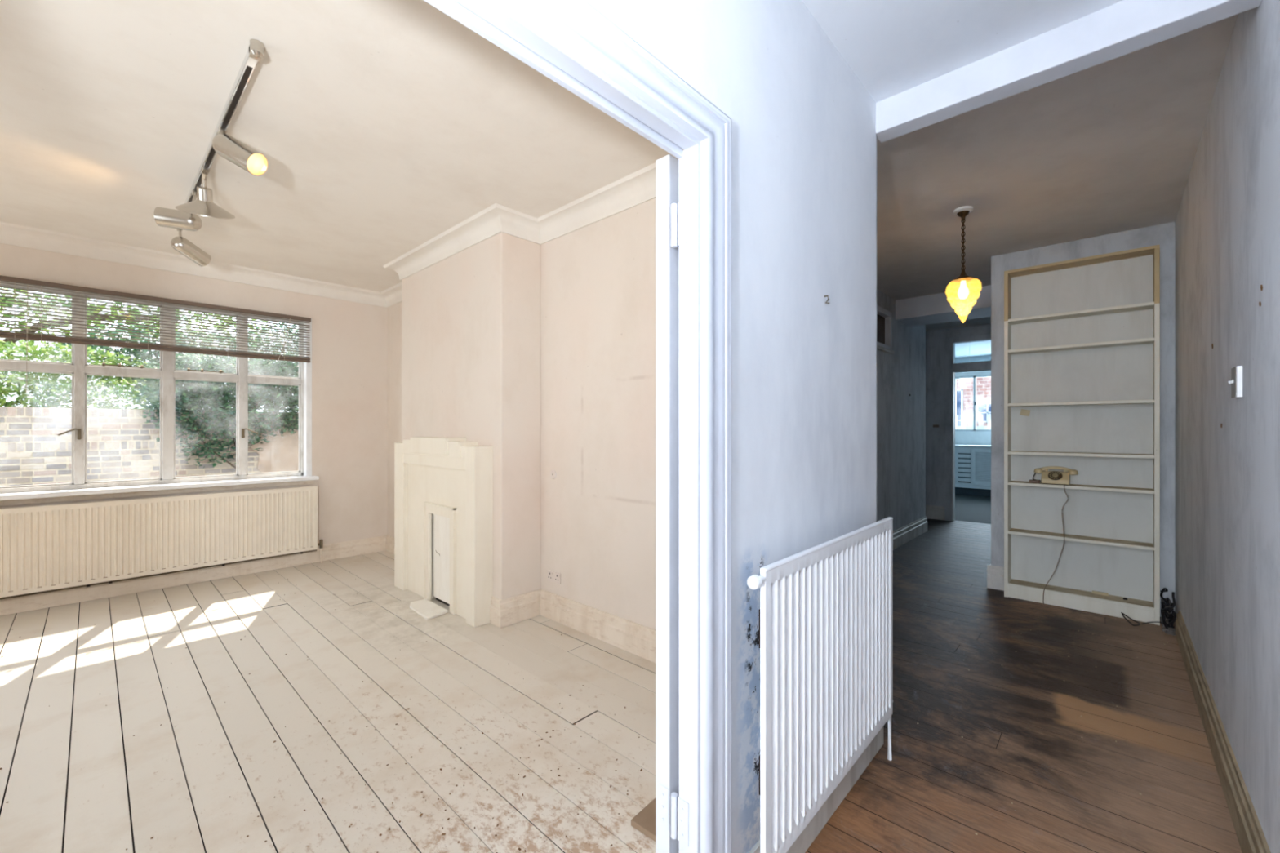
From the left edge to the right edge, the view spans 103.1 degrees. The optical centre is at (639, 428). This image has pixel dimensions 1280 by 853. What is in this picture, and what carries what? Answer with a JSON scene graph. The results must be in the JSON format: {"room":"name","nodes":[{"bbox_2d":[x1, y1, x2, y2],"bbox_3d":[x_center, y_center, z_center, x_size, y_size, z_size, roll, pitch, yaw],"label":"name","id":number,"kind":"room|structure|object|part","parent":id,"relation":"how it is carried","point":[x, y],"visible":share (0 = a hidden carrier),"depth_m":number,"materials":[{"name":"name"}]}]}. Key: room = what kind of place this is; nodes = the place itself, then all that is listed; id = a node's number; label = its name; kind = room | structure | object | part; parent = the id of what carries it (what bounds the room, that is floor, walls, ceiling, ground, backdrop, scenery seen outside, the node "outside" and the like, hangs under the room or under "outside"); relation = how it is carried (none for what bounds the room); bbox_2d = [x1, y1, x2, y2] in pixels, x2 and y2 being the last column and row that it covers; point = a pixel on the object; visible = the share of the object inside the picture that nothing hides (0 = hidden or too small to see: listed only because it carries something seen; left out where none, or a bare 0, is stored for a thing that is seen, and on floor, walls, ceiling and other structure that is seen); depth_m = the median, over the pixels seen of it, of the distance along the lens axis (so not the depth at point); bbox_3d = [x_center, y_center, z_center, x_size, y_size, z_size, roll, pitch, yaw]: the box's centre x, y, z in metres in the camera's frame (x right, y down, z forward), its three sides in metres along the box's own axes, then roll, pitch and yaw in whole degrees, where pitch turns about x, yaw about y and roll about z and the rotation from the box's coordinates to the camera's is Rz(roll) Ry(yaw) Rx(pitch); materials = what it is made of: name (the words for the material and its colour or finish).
{"room":"home hallway","nodes":[
{"label":"home hallway","id":0,"kind":"room"},
{"bbox_2d":[0,243,387,544],"bbox_3d":[-4.282,-0.105,4.213,0.250,2.910,4.350,0,0,43],"label":"wall","id":1,"kind":"structure","parent":0,"point":[349,339],"depth_m":5.22,"materials":[{"name":"beige paint"}]},
{"bbox_2d":[0,280,319,506],"bbox_3d":[-4.369,-0.270,3.969,0.275,1.660,3.195,0,0,43],"label":"window","id":2,"kind":"structure","parent":1,"relation":"in","point":[80,489],"depth_m":4.37,"materials":[{"name":"paint"}]},
{"bbox_3d":[-4.623,-0.778,3.850,0.025,0.564,0.454,0,0,43],"label":"casement frame","id":3,"kind":"part","parent":2,"relation":"part of","materials":[{"name":"paint"}]},
{"bbox_3d":[-4.623,0.004,3.850,0.025,0.883,0.454,0,0,43],"label":"casement frame","id":4,"kind":"part","parent":2,"relation":"part of","materials":[{"name":"paint"}]},
{"bbox_3d":[-4.433,0.045,3.956,0.032,0.092,0.133,0,0,23],"label":"handle","id":5,"kind":"part","parent":2,"relation":"part of","materials":[{"name":"metal"}]},
{"bbox_3d":[-4.277,-0.778,4.222,0.025,0.564,0.450,0,0,43],"label":"casement frame","id":6,"kind":"part","parent":2,"relation":"part of","materials":[{"name":"paint"}]},
{"bbox_3d":[-4.277,0.004,4.222,0.025,0.883,0.450,0,0,43],"label":"casement frame","id":7,"kind":"part","parent":2,"relation":"part of","materials":[{"name":"paint"}]},
{"bbox_2d":[0,275,311,393],"bbox_3d":[-4.309,-0.670,3.916,0.055,0.840,3.078,0,0,43],"label":"blind","id":8,"kind":"object","parent":2,"relation":"attached to","point":[41,336],"visible":1,"depth_m":4.16,"materials":[{"name":"paint"}]},
{"bbox_3d":[-4.522,-0.855,3.679,0.005,0.410,0.003,0,0,43],"label":"ladder cord","id":9,"kind":"part","parent":8,"relation":"part of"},
{"bbox_3d":[-4.473,-0.650,3.712,0.007,0.800,0.013,0,0,-29],"label":"pull cord","id":10,"kind":"part","parent":8,"relation":"part of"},
{"bbox_3d":[-4.437,-0.855,3.770,0.005,0.410,0.003,0,0,43],"label":"ladder cord","id":11,"kind":"part","parent":8,"relation":"part of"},
{"bbox_3d":[-4.049,-0.855,4.188,0.005,0.410,0.003,0,0,43],"label":"ladder cord","id":12,"kind":"part","parent":8,"relation":"part of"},
{"bbox_3d":[-4.315,-0.670,3.924,0.029,0.045,3.062,0,0,43],"label":"rail","id":13,"kind":"part","parent":8,"relation":"part of","materials":[{"name":"paint"}]},
{"bbox_3d":[-3.410,-0.855,4.877,0.005,0.410,0.003,0,0,43],"label":"ladder cord","id":14,"kind":"part","parent":8,"relation":"part of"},
{"bbox_3d":[-4.351,0.496,3.952,0.225,0.036,3.195,0,0,43],"label":"sill","id":15,"kind":"part","parent":2,"relation":"part of","materials":[{"name":"white paint"}]},
{"bbox_3d":[-3.923,-0.778,4.604,0.025,0.564,0.449,0,0,43],"label":"casement frame","id":16,"kind":"part","parent":2,"relation":"part of","materials":[{"name":"paint"}]},
{"bbox_3d":[-3.923,0.004,4.604,0.025,0.883,0.449,0,0,43],"label":"casement frame","id":17,"kind":"part","parent":2,"relation":"part of","materials":[{"name":"paint"}]},
{"bbox_3d":[-3.668,0.045,4.781,0.133,0.092,0.032,0,0,-28],"label":"handle","id":18,"kind":"part","parent":2,"relation":"part of","materials":[{"name":"metal"}]},
{"bbox_3d":[-3.580,-0.778,4.974,0.025,0.564,0.439,0,0,43],"label":"casement frame","id":19,"kind":"part","parent":2,"relation":"part of","materials":[{"name":"paint"}]},
{"bbox_3d":[-3.580,0.004,4.974,0.025,0.883,0.439,0,0,43],"label":"casement frame","id":20,"kind":"part","parent":2,"relation":"part of","materials":[{"name":"paint"}]},
{"bbox_2d":[0,485,323,599],"bbox_3d":[-4.377,0.961,3.841,0.118,0.778,3.475,0,0,43],"label":"radiator","id":21,"kind":"object","parent":1,"relation":"attached to","point":[45,548],"visible":1,"depth_m":4.15,"materials":[{"name":"beige metal"}]},
{"bbox_2d":[0,535,386,615],"bbox_3d":[-4.207,1.266,4.092,0.025,0.165,4.175,0,0,43],"label":"baseboard","id":22,"kind":"structure","parent":1,"relation":"attached to","point":[337,550],"depth_m":4.39,"materials":[{"name":"beige paint"}]},
{"bbox_2d":[303,318,311,475],"bbox_3d":[-3.349,-0.307,5.122,0.122,1.585,0.048,0,0,43],"label":"trim","id":23,"kind":"structure","parent":1,"relation":"attached to","point":[307,366],"depth_m":5.08,"materials":[{"name":"white paint"}]},
{"bbox_2d":[0,0,683,292],"bbox_3d":[-2.479,-1.510,2.386,5.320,0.100,4.325,0,0,43],"label":"ceiling","id":24,"kind":"structure","parent":0,"point":[381,127],"depth_m":2.50,"materials":[{"name":"white paint"}]},
{"bbox_2d":[154,39,268,266],"bbox_3d":[-2.375,-1.310,2.769,2.542,0.299,0.343,0,0,43],"label":"track light","id":25,"kind":"object","parent":24,"relation":"attached to","point":[186,217],"visible":1,"depth_m":2.71,"materials":[{"name":"silver metal"}]},
{"bbox_2d":[401,232,540,599],"bbox_3d":[-1.437,-0.055,4.148,1.650,2.810,0.325,0,0,43],"label":"wall","id":26,"kind":"structure","parent":0,"point":[471,318],"depth_m":3.65,"materials":[{"name":"beige paint"}]},
{"bbox_2d":[0,149,684,307],"bbox_3d":[-2.347,-1.397,2.366,5.100,0.125,4.175,0,0,43],"label":"trim","id":27,"kind":"structure","parent":26,"relation":"attached to","point":[637,188],"depth_m":3.84,"materials":[{"name":"white paint"}]},
{"bbox_2d":[489,596,501,626],"bbox_3d":[-0.992,1.260,3.496,0.110,0.178,0.025,0,0,43],"label":"baseboard","id":28,"kind":"structure","parent":26,"relation":"attached to","point":[494,608],"depth_m":3.49,"materials":[{"name":"beige paint"}]},
{"bbox_2d":[498,588,541,627],"bbox_3d":[-0.832,1.260,3.569,0.025,0.178,0.350,0,0,43],"label":"baseboard","id":29,"kind":"structure","parent":26,"relation":"attached to","point":[513,610],"depth_m":3.54,"materials":[{"name":"beige paint"}]},
{"bbox_2d":[387,198,656,630],"bbox_3d":[-0.908,-0.105,3.916,5.100,2.910,0.055,0,0,43],"label":"wall","id":30,"kind":"structure","parent":0,"point":[598,279],"depth_m":3.30,"materials":[{"name":"beige paint"}]},
{"bbox_2d":[386,534,394,554],"bbox_3d":[-2.372,1.266,5.220,1.180,0.165,0.025,0,0,43],"label":"baseboard","id":31,"kind":"structure","parent":30,"relation":"attached to","point":[389,540],"depth_m":5.52,"materials":[{"name":"beige paint"}]},
{"bbox_2d":[550,470,556,479],"bbox_3d":[-0.616,0.329,3.599,0.066,0.066,0.012,0,0,43],"label":"plate","id":32,"kind":"object","parent":30,"relation":"attached to","point":[553,473],"visible":1,"depth_m":3.59,"materials":[{"name":"plastic"}]},
{"bbox_2d":[547,569,560,584],"bbox_3d":[-0.608,1.051,3.590,0.147,0.074,0.014,0,0,43],"label":"wall socket","id":33,"kind":"object","parent":30,"relation":"attached to","point":[553,576],"visible":1,"depth_m":3.58,"materials":[{"name":"plastic"}]},
{"bbox_2d":[540,589,656,663],"bbox_3d":[0.101,1.260,2.924,2.270,0.178,0.025,0,0,43],"label":"baseboard","id":34,"kind":"structure","parent":30,"relation":"attached to","point":[637,639],"depth_m":3.24,"materials":[{"name":"beige paint"}]},
{"bbox_2d":[0,493,1242,852],"bbox_3d":[1.560,1.409,5.135,7.700,0.122,15.850,0,0,43],"label":"floor","id":35,"kind":"structure","parent":0,"point":[75,777],"depth_m":2.29,"materials":[{"name":"beige paint"}]},
{"bbox_2d":[0,571,642,852],"bbox_3d":[-1.824,1.347,2.737,4.404,0.002,2.647,0,0,43],"label":"flakes","id":36,"kind":"object","parent":35,"relation":"on","point":[421,814],"visible":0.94,"depth_m":1.91,"materials":[{"name":"paint"}]},
{"bbox_2d":[409,599,448,620],"bbox_3d":[-1.587,1.341,3.773,0.419,0.017,0.172,0,0,43],"label":"hearth","id":37,"kind":"object","parent":35,"relation":"on","point":[427,609],"depth_m":3.74,"materials":[{"name":"stone"}]},
{"bbox_2d":[394,436,493,627],"bbox_3d":[-1.570,0.711,3.939,1.340,1.278,0.162,0,0,43],"label":"fireplace","id":38,"kind":"object","parent":35,"relation":"on","point":[443,486],"visible":0.96,"depth_m":3.79,"materials":[{"name":"white wood"}]},
{"bbox_3d":[-1.544,0.821,3.922,1.038,1.058,0.051,0,0,43],"label":"panel","id":39,"kind":"part","parent":38,"relation":"part of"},
{"bbox_3d":[-1.510,0.973,3.852,0.455,0.755,0.028,0,0,43],"label":"opening frame","id":40,"kind":"part","parent":38,"relation":"part of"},
{"bbox_2d":[631,797,656,842],"bbox_3d":[0.194,1.337,1.822,0.220,0.021,0.440,0,0,40],"label":"timber offcut","id":41,"kind":"object","parent":35,"relation":"on","point":[645,821],"visible":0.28,"depth_m":1.72,"materials":[{"name":"brown wood"}]},
{"bbox_2d":[955,447,991,496],"bbox_3d":[7.147,0.868,10.127,2.500,0.965,0.610,0,0,43],"label":"base cabinet","id":42,"kind":"object","parent":35,"relation":"on","point":[972,464],"visible":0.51,"depth_m":10.17,"materials":[{"name":"blue wood"}]},
{"bbox_3d":[6.555,0.472,10.275,0.200,0.070,0.018,0,0,43],"label":"drawer","id":43,"kind":"part","parent":42,"relation":"part of","materials":[{"name":"wood"}]},
{"bbox_3d":[6.555,0.568,10.275,0.200,0.070,0.018,0,0,43],"label":"drawer","id":44,"kind":"part","parent":42,"relation":"part of","materials":[{"name":"wood"}]},
{"bbox_3d":[6.555,0.663,10.275,0.200,0.070,0.018,0,0,43],"label":"drawer","id":45,"kind":"part","parent":42,"relation":"part of","materials":[{"name":"wood"}]},
{"bbox_3d":[6.555,0.758,10.275,0.200,0.070,0.018,0,0,43],"label":"drawer","id":46,"kind":"part","parent":42,"relation":"part of","materials":[{"name":"wood"}]},
{"bbox_3d":[6.555,0.854,10.275,0.200,0.070,0.018,0,0,43],"label":"drawer","id":47,"kind":"part","parent":42,"relation":"part of","materials":[{"name":"wood"}]},
{"bbox_3d":[6.555,0.950,10.275,0.200,0.070,0.018,0,0,43],"label":"drawer","id":48,"kind":"part","parent":42,"relation":"part of","materials":[{"name":"wood"}]},
{"bbox_3d":[6.555,1.045,10.275,0.200,0.070,0.018,0,0,43],"label":"drawer","id":49,"kind":"part","parent":42,"relation":"part of","materials":[{"name":"wood"}]},
{"bbox_2d":[955,444,991,447],"bbox_3d":[7.147,0.367,10.127,2.500,0.034,0.630,0,0,43],"label":"countertop","id":50,"kind":"structure","parent":42,"relation":"on","point":[956,445],"depth_m":10.27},
{"bbox_3d":[6.948,1.177,9.912,2.500,0.055,0.024,0,0,43],"label":"rail","id":51,"kind":"part","parent":42,"relation":"part of","materials":[{"name":"wood"}]},
{"bbox_3d":[6.833,0.780,10.016,0.490,0.710,0.020,0,0,43],"label":"door","id":52,"kind":"part","parent":42,"relation":"part of","materials":[{"name":"wood"}]},
{"bbox_2d":[917,610,1169,835],"bbox_3d":[2.084,1.347,2.580,2.635,0.002,0.828,0,0,-43],"label":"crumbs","id":53,"kind":"object","parent":35,"relation":"on","point":[1018,611],"visible":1,"depth_m":2.53,"materials":[{"name":"paper"}]},
{"bbox_2d":[1004,244,1159,625],"bbox_3d":[3.296,0.046,3.841,0.874,2.607,0.175,0,0,43],"label":"bookcase","id":54,"kind":"object","parent":35,"relation":"on","point":[1082,335],"visible":1,"depth_m":3.85,"materials":[{"name":"white paint"}]},
{"bbox_2d":[1019,408,1030,416],"bbox_3d":[3.116,-0.125,4.114,0.071,0.061,0.002,0,0,43],"label":"paper label","id":55,"kind":"object","parent":54,"relation":"attached to","point":[1023,412],"visible":1,"depth_m":4.11,"materials":[{"name":"paper"}]},
{"bbox_2d":[1029,480,1039,483],"bbox_3d":[3.092,0.419,3.986,0.065,0.024,0.050,0,0,43],"label":"junction box","id":56,"kind":"object","parent":54,"relation":"attached to","point":[1030,481],"visible":1,"depth_m":3.97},
{"bbox_2d":[1032,466,1078,485],"bbox_3d":[3.195,0.363,3.917,0.273,0.136,0.135,0,0,43],"label":"telephone","id":57,"kind":"object","parent":54,"relation":"on","point":[1053,477],"visible":1,"depth_m":3.89,"materials":[{"name":"beige plastic"}]},
{"bbox_2d":[1042,484,1068,604],"bbox_3d":[3.160,0.884,3.866,0.151,0.926,0.074,0,0,43],"label":"cable","id":58,"kind":"object","parent":57,"relation":"hanging from","point":[1064,484],"visible":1,"depth_m":3.82,"materials":[{"name":"plastic"}]},
{"bbox_3d":[3.294,1.249,3.839,0.822,0.022,0.165,0,0,43],"label":"shelf","id":59,"kind":"part","parent":54,"relation":"part of","materials":[{"name":"white paint"}]},
{"bbox_3d":[3.294,0.832,3.839,0.822,0.022,0.165,0,0,43],"label":"shelf","id":60,"kind":"part","parent":54,"relation":"part of","materials":[{"name":"white paint"}]},
{"bbox_3d":[3.294,0.443,3.839,0.822,0.022,0.165,0,0,43],"label":"shelf","id":61,"kind":"part","parent":54,"relation":"part of","materials":[{"name":"white paint"}]},
{"bbox_3d":[3.294,0.198,3.839,0.822,0.022,0.165,0,0,43],"label":"shelf","id":62,"kind":"part","parent":54,"relation":"part of","materials":[{"name":"white paint"}]},
{"bbox_3d":[3.294,-0.186,3.839,0.822,0.022,0.165,0,0,43],"label":"shelf","id":63,"kind":"part","parent":54,"relation":"part of","materials":[{"name":"white paint"}]},
{"bbox_3d":[3.294,-0.613,3.839,0.822,0.022,0.165,0,0,43],"label":"shelf","id":64,"kind":"part","parent":54,"relation":"part of","materials":[{"name":"white paint"}]},
{"bbox_3d":[3.294,-0.859,3.839,0.822,0.022,0.165,0,0,43],"label":"shelf","id":65,"kind":"part","parent":54,"relation":"part of","materials":[{"name":"white paint"}]},
{"bbox_2d":[1092,590,1108,595],"bbox_3d":[3.422,1.228,3.783,0.090,0.016,0.022,0,0,43],"label":"scrap","id":66,"kind":"object","parent":54,"relation":"on","point":[1093,592],"visible":1,"depth_m":3.78,"materials":[{"name":"paper"}]},
{"bbox_2d":[1120,612,1140,626],"bbox_3d":[3.398,1.317,3.515,0.070,0.060,0.112,0,0,5],"label":"wire loop","id":67,"kind":"object","parent":35,"relation":"on","point":[1122,614],"visible":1,"depth_m":3.52,"materials":[{"name":"plastic"}]},
{"bbox_2d":[1141,621,1163,624],"bbox_3d":[3.506,1.332,3.473,0.132,0.029,0.018,0,0,20],"label":"wire","id":68,"kind":"object","parent":35,"relation":"on","point":[1151,621],"visible":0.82,"depth_m":3.48,"materials":[{"name":"black rubber"}]},
{"bbox_2d":[1160,598,1170,620],"bbox_3d":[3.698,1.275,3.577,0.045,0.150,0.055,0,0,43],"label":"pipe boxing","id":69,"kind":"object","parent":35,"relation":"on","point":[1162,599],"visible":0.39,"depth_m":3.56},
{"bbox_2d":[1160,616,1175,635],"bbox_3d":[3.583,1.339,3.455,0.067,0.022,0.364,0,0,43],"label":"rubble","id":70,"kind":"object","parent":35,"relation":"on","point":[1170,630],"visible":0.57,"depth_m":3.37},
{"bbox_2d":[1160,587,1176,628],"bbox_3d":[3.579,1.219,3.450,0.065,0.264,0.364,0,0,43],"label":"cable tangle","id":71,"kind":"object","parent":35,"relation":"on","point":[1163,611],"visible":1,"depth_m":3.42,"materials":[{"name":"plastic"}]},
{"bbox_2d":[585,0,875,852],"bbox_3d":[-0.828,-0.105,0.209,0.018,2.910,5.380,0,0,43],"label":"wall","id":72,"kind":"structure","parent":0,"point":[803,123],"depth_m":1.55,"materials":[{"name":"white paint"}]},
{"bbox_2d":[423,0,731,852],"bbox_3d":[-0.426,0.270,0.679,0.132,2.160,1.856,0,0,43],"label":"door frame","id":73,"kind":"structure","parent":72,"relation":"in","point":[571,43],"depth_m":1.22,"materials":[{"name":"white paint"}]},
{"bbox_2d":[656,154,679,852],"bbox_3d":[0.322,0.326,1.560,0.074,2.032,0.774,0,0,43],"label":"door leaf","id":74,"kind":"structure","parent":73,"relation":"attached to","point":[668,166],"depth_m":1.29,"materials":[{"name":"white paint"}]},
{"bbox_3d":[0.061,0.963,1.293,0.032,0.105,0.002,0,0,43],"label":"hinge plate","id":75,"kind":"part","parent":74,"relation":"part of","materials":[{"name":"white paint"}]},
{"bbox_3d":[0.061,-0.502,1.293,0.032,0.105,0.002,0,0,43],"label":"hinge plate","id":76,"kind":"part","parent":74,"relation":"part of","materials":[{"name":"white paint"}]},
{"bbox_2d":[748,726,883,852],"bbox_3d":[0.637,1.264,1.756,0.025,0.170,1.160,0,0,43],"label":"baseboard","id":77,"kind":"structure","parent":72,"relation":"attached to","point":[817,823],"depth_m":1.78,"materials":[{"name":"white wood"}]},
{"bbox_2d":[746,516,893,852],"bbox_3d":[0.628,0.854,1.689,0.104,0.993,1.110,0,0,43],"label":"radiator","id":78,"kind":"object","parent":72,"relation":"attached to","point":[825,611],"visible":1,"depth_m":1.55,"materials":[{"name":"white metal"}]},
{"bbox_3d":[0.656,0.755,1.675,0.003,0.780,1.024,0,0,43],"label":"panel","id":79,"kind":"part","parent":78,"relation":"part of","materials":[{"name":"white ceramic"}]},
{"bbox_2d":[760,516,893,572],"bbox_3d":[0.661,0.362,1.671,0.018,0.010,1.024,0,0,43],"label":"grille","id":80,"kind":"object","parent":78,"relation":"attached to","point":[784,564],"depth_m":1.55,"materials":[{"name":"white metal"}]},
{"bbox_2d":[875,134,876,521],"bbox_3d":[0.626,-0.105,2.543,1.058,2.910,0.019,0,0,43],"label":"wall","id":81,"kind":"structure","parent":0,"point":[876,135],"depth_m":2.19,"materials":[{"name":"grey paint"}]},
{"bbox_2d":[875,0,1262,142],"bbox_3d":[1.427,-1.375,1.851,1.075,0.230,0.095,0,0,43],"label":"beam","id":82,"kind":"structure","parent":81,"relation":"attached to","point":[1125,27],"depth_m":1.78,"materials":[{"name":"white paint"}]},
{"bbox_2d":[876,289,925,531],"bbox_3d":[1.982,-0.050,4.825,0.060,2.800,5.170,0,0,43],"label":"wall","id":83,"kind":"structure","parent":0,"point":[900,416],"depth_m":5.94,"materials":[{"name":"grey paint"}]},
{"bbox_2d":[876,305,894,354],"bbox_3d":[2.542,-1.045,5.393,0.090,0.450,0.685,0,0,43],"label":"window","id":84,"kind":"structure","parent":83,"relation":"in","point":[884,317],"depth_m":5.53,"materials":[{"name":"white paint"}]},
{"bbox_3d":[2.515,-1.054,5.415,0.010,0.321,0.530,0,0,43],"label":"pane","id":85,"kind":"part","parent":84,"relation":"part of","materials":[{"name":"brown glass"}]},
{"bbox_3d":[2.561,-0.835,5.376,0.040,0.030,0.685,0,0,43],"label":"sill","id":86,"kind":"part","parent":84,"relation":"part of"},
{"bbox_2d":[892,515,927,550],"bbox_3d":[2.013,1.254,4.796,0.025,0.190,5.170,0,0,43],"label":"baseboard","id":87,"kind":"structure","parent":83,"relation":"attached to","point":[904,535],"depth_m":6.08,"materials":[{"name":"white wood"}]},
{"bbox_2d":[925,324,991,506],"bbox_3d":[5.070,-0.050,6.959,2.685,2.800,0.100,0,0,43],"label":"wall","id":88,"kind":"structure","parent":0,"point":[935,380],"depth_m":7.52,"materials":[{"name":"grey paint"}]},
{"bbox_2d":[925,338,930,372],"bbox_3d":[4.275,-1.080,7.612,0.120,0.490,0.025,0,0,43],"label":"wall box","id":89,"kind":"object","parent":88,"relation":"attached to","point":[927,341],"visible":0.49,"depth_m":7.58,"materials":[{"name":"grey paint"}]},
{"bbox_2d":[925,504,944,519],"bbox_3d":[4.275,1.249,7.612,0.510,0.200,0.025,0,0,43],"label":"baseboard","id":90,"kind":"structure","parent":88,"relation":"attached to","point":[932,512],"depth_m":7.52,"materials":[{"name":"wood"}]},
{"bbox_2d":[944,333,991,521],"bbox_3d":[4.893,0.020,7.110,1.080,2.660,0.140,0,0,43],"label":"door frame","id":91,"kind":"structure","parent":88,"relation":"in","point":[951,367],"depth_m":7.38,"materials":[{"name":"grey paint"}]},
{"bbox_2d":[801,0,1123,102],"bbox_3d":[-0.378,-1.440,-0.168,1.175,0.100,5.440,0,0,43],"label":"ceiling","id":92,"kind":"structure","parent":0,"point":[893,47],"depth_m":1.77,"materials":[{"name":"paint"}]},
{"bbox_2d":[955,355,991,444],"bbox_3d":[7.889,-0.125,9.971,5.000,2.950,0.150,0,0,43],"label":"wall","id":93,"kind":"structure","parent":0,"point":[962,437],"depth_m":10.69,"materials":[{"name":"paint"}]},
{"bbox_2d":[955,374,991,431],"bbox_3d":[7.562,-0.517,10.206,2.208,1.165,0.070,0,0,43],"label":"window","id":94,"kind":"structure","parent":93,"relation":"in","point":[974,377],"depth_m":10.69,"materials":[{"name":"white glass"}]},
{"bbox_2d":[955,340,991,358],"bbox_3d":[6.529,-1.550,8.505,5.200,0.100,4.150,0,0,43],"label":"ceiling","id":95,"kind":"structure","parent":0,"point":[977,348],"depth_m":9.64,"materials":[{"name":"paint"}]},
{"bbox_2d":[876,13,1238,331],"bbox_3d":[2.997,-1.500,4.681,2.825,0.100,6.260,0,0,43],"label":"ceiling","id":96,"kind":"structure","parent":0,"point":[1109,147],"depth_m":2.81,"materials":[{"name":"paint"}]},
{"bbox_2d":[945,205,982,323],"bbox_3d":[2.143,-1.073,3.372,0.195,0.754,0.195,0,0,-25],"label":"pendant lamp","id":97,"kind":"object","parent":96,"relation":"hanging from","point":[962,292],"visible":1,"depth_m":3.33,"materials":[{"name":"yellow glass"}]},
{"bbox_3d":[2.143,-1.404,3.372,0.072,0.052,0.072,0,0,43],"label":"hook plate","id":98,"kind":"part","parent":97,"relation":"part of","materials":[{"name":"gold metal"}]},
{"bbox_3d":[2.143,-1.206,3.373,0.020,0.376,0.019,0,0,-2],"label":"chain","id":99,"kind":"part","parent":97,"relation":"part of","materials":[{"name":"gold metal"}]},
{"bbox_3d":[2.143,-0.840,3.372,0.195,0.288,0.195,0,0,20],"label":"lamp shade","id":100,"kind":"part","parent":97,"relation":"part of","materials":[{"name":"glass"}]},
{"bbox_2d":[991,222,1175,616],"bbox_3d":[4.494,-0.050,5.154,1.075,2.800,3.330,0,0,43],"label":"wall","id":101,"kind":"structure","parent":0,"point":[1163,235],"depth_m":3.70,"materials":[{"name":"grey paint"}]},
{"bbox_2d":[895,284,991,326],"bbox_3d":[3.864,-1.340,5.248,2.125,0.220,0.550,0,0,43],"label":"beam","id":102,"kind":"structure","parent":101,"relation":"attached to","point":[935,308],"depth_m":5.57,"materials":[{"name":"white paint"}]},
{"bbox_2d":[986,564,1004,591],"bbox_3d":[2.990,1.254,4.261,0.134,0.190,0.025,0,0,43],"label":"baseboard","id":103,"kind":"structure","parent":101,"relation":"attached to","point":[995,575],"depth_m":4.26,"materials":[{"name":"wood"}]},
{"bbox_2d":[1175,0,1279,852],"bbox_3d":[1.125,-0.125,0.661,0.100,2.950,8.700,0,0,43],"label":"wall","id":104,"kind":"structure","parent":0,"point":[1228,219],"depth_m":1.77,"materials":[{"name":"grey paint"}]},
{"bbox_2d":[1175,610,1271,852],"bbox_3d":[0.842,1.266,0.446,0.022,0.165,7.800,0,0,43],"label":"baseboard","id":105,"kind":"structure","parent":104,"relation":"attached to","point":[1251,838],"depth_m":1.92,"materials":[{"name":"brown wood"}]},
{"bbox_2d":[1227,365,1242,398],"bbox_3d":[2.064,-0.159,1.768,0.029,0.107,0.090,0,0,43],"label":"light switch","id":106,"kind":"object","parent":104,"relation":"attached to","point":[1236,381],"visible":1,"depth_m":1.74,"materials":[{"name":"plastic"}]},
{"bbox_3d":[2.064,-0.159,1.768,0.002,0.105,0.088,0,0,43],"label":"plate","id":107,"kind":"part","parent":106,"relation":"part of","materials":[{"name":"metal"}]},
{"label":"outside","id":108,"kind":"structure","parent":0,"visible":0},
{"bbox_3d":[11.717,1.525,15.566,16.000,0.050,13.240,0,0,43],"label":"ground","id":109,"kind":"structure","parent":108,"visible":0},
{"bbox_2d":[956,377,991,426],"bbox_3d":[11.875,-1.200,16.470,13.000,5.500,2.700,0,0,43],"label":"brick house","id":110,"kind":"structure","parent":109,"relation":"on","point":[964,386],"depth_m":16.13,"materials":[{"name":"brick"}]},
{"bbox_2d":[956,413,991,429],"bbox_3d":[9.467,0.575,11.010,6.100,1.850,0.060,0,0,43],"label":"picket fence","id":111,"kind":"object","parent":109,"relation":"on","point":[963,426],"visible":0.08,"depth_m":12.29,"materials":[{"name":"white paint"}]},
{"bbox_3d":[9.474,0.000,11.017,6.100,0.100,0.040,0,0,43],"label":"rail","id":112,"kind":"part","parent":111,"relation":"part of","materials":[{"name":"white paint"}]},
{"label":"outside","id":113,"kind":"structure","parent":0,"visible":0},
{"bbox_3d":[-10.653,1.600,9.205,15.860,0.100,17.000,0,0,43],"label":"ground","id":114,"kind":"structure","parent":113,"visible":0},
{"bbox_2d":[0,339,197,410],"bbox_3d":[-8.707,0.171,6.312,1.549,2.778,5.031,0,0,43],"label":"tree","id":115,"kind":"object","parent":114,"relation":"on","point":[50,385],"visible":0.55,"depth_m":6.96,"materials":[{"name":"green plant"}]},
{"bbox_2d":[0,287,276,359],"bbox_3d":[-11.223,-0.801,8.608,1.882,4.738,8.405,0,0,43],"label":"tree","id":116,"kind":"object","parent":114,"relation":"on","point":[14,340],"visible":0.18,"depth_m":9.49,"materials":[{"name":"green plant"}]},
{"bbox_2d":[0,406,298,486],"bbox_3d":[-7.550,0.675,5.983,0.232,1.850,10.500,0,0,43],"label":"wall","id":117,"kind":"structure","parent":114,"relation":"on","point":[121,446],"depth_m":6.57,"materials":[{"name":"brick"}]},
{"bbox_2d":[133,350,298,468],"bbox_3d":[-5.849,0.038,7.790,0.878,2.626,2.739,0,0,43],"label":"tree","id":118,"kind":"object","parent":117,"relation":"attached to","point":[264,394],"visible":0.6,"depth_m":7.30,"materials":[{"name":"green plant"}]},
{"bbox_3d":[-5.966,0.345,7.452,0.086,2.011,1.027,0,0,39],"label":"stem","id":119,"kind":"part","parent":118,"relation":"part of","materials":[{"name":"green plant"}]},
{"bbox_2d":[53,322,298,410],"bbox_3d":[-7.205,-0.246,9.150,1.448,3.605,4.420,0,0,43],"label":"tree","id":120,"kind":"object","parent":114,"relation":"on","point":[137,353],"visible":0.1,"depth_m":8.37,"materials":[{"name":"green plant"}]}
]}

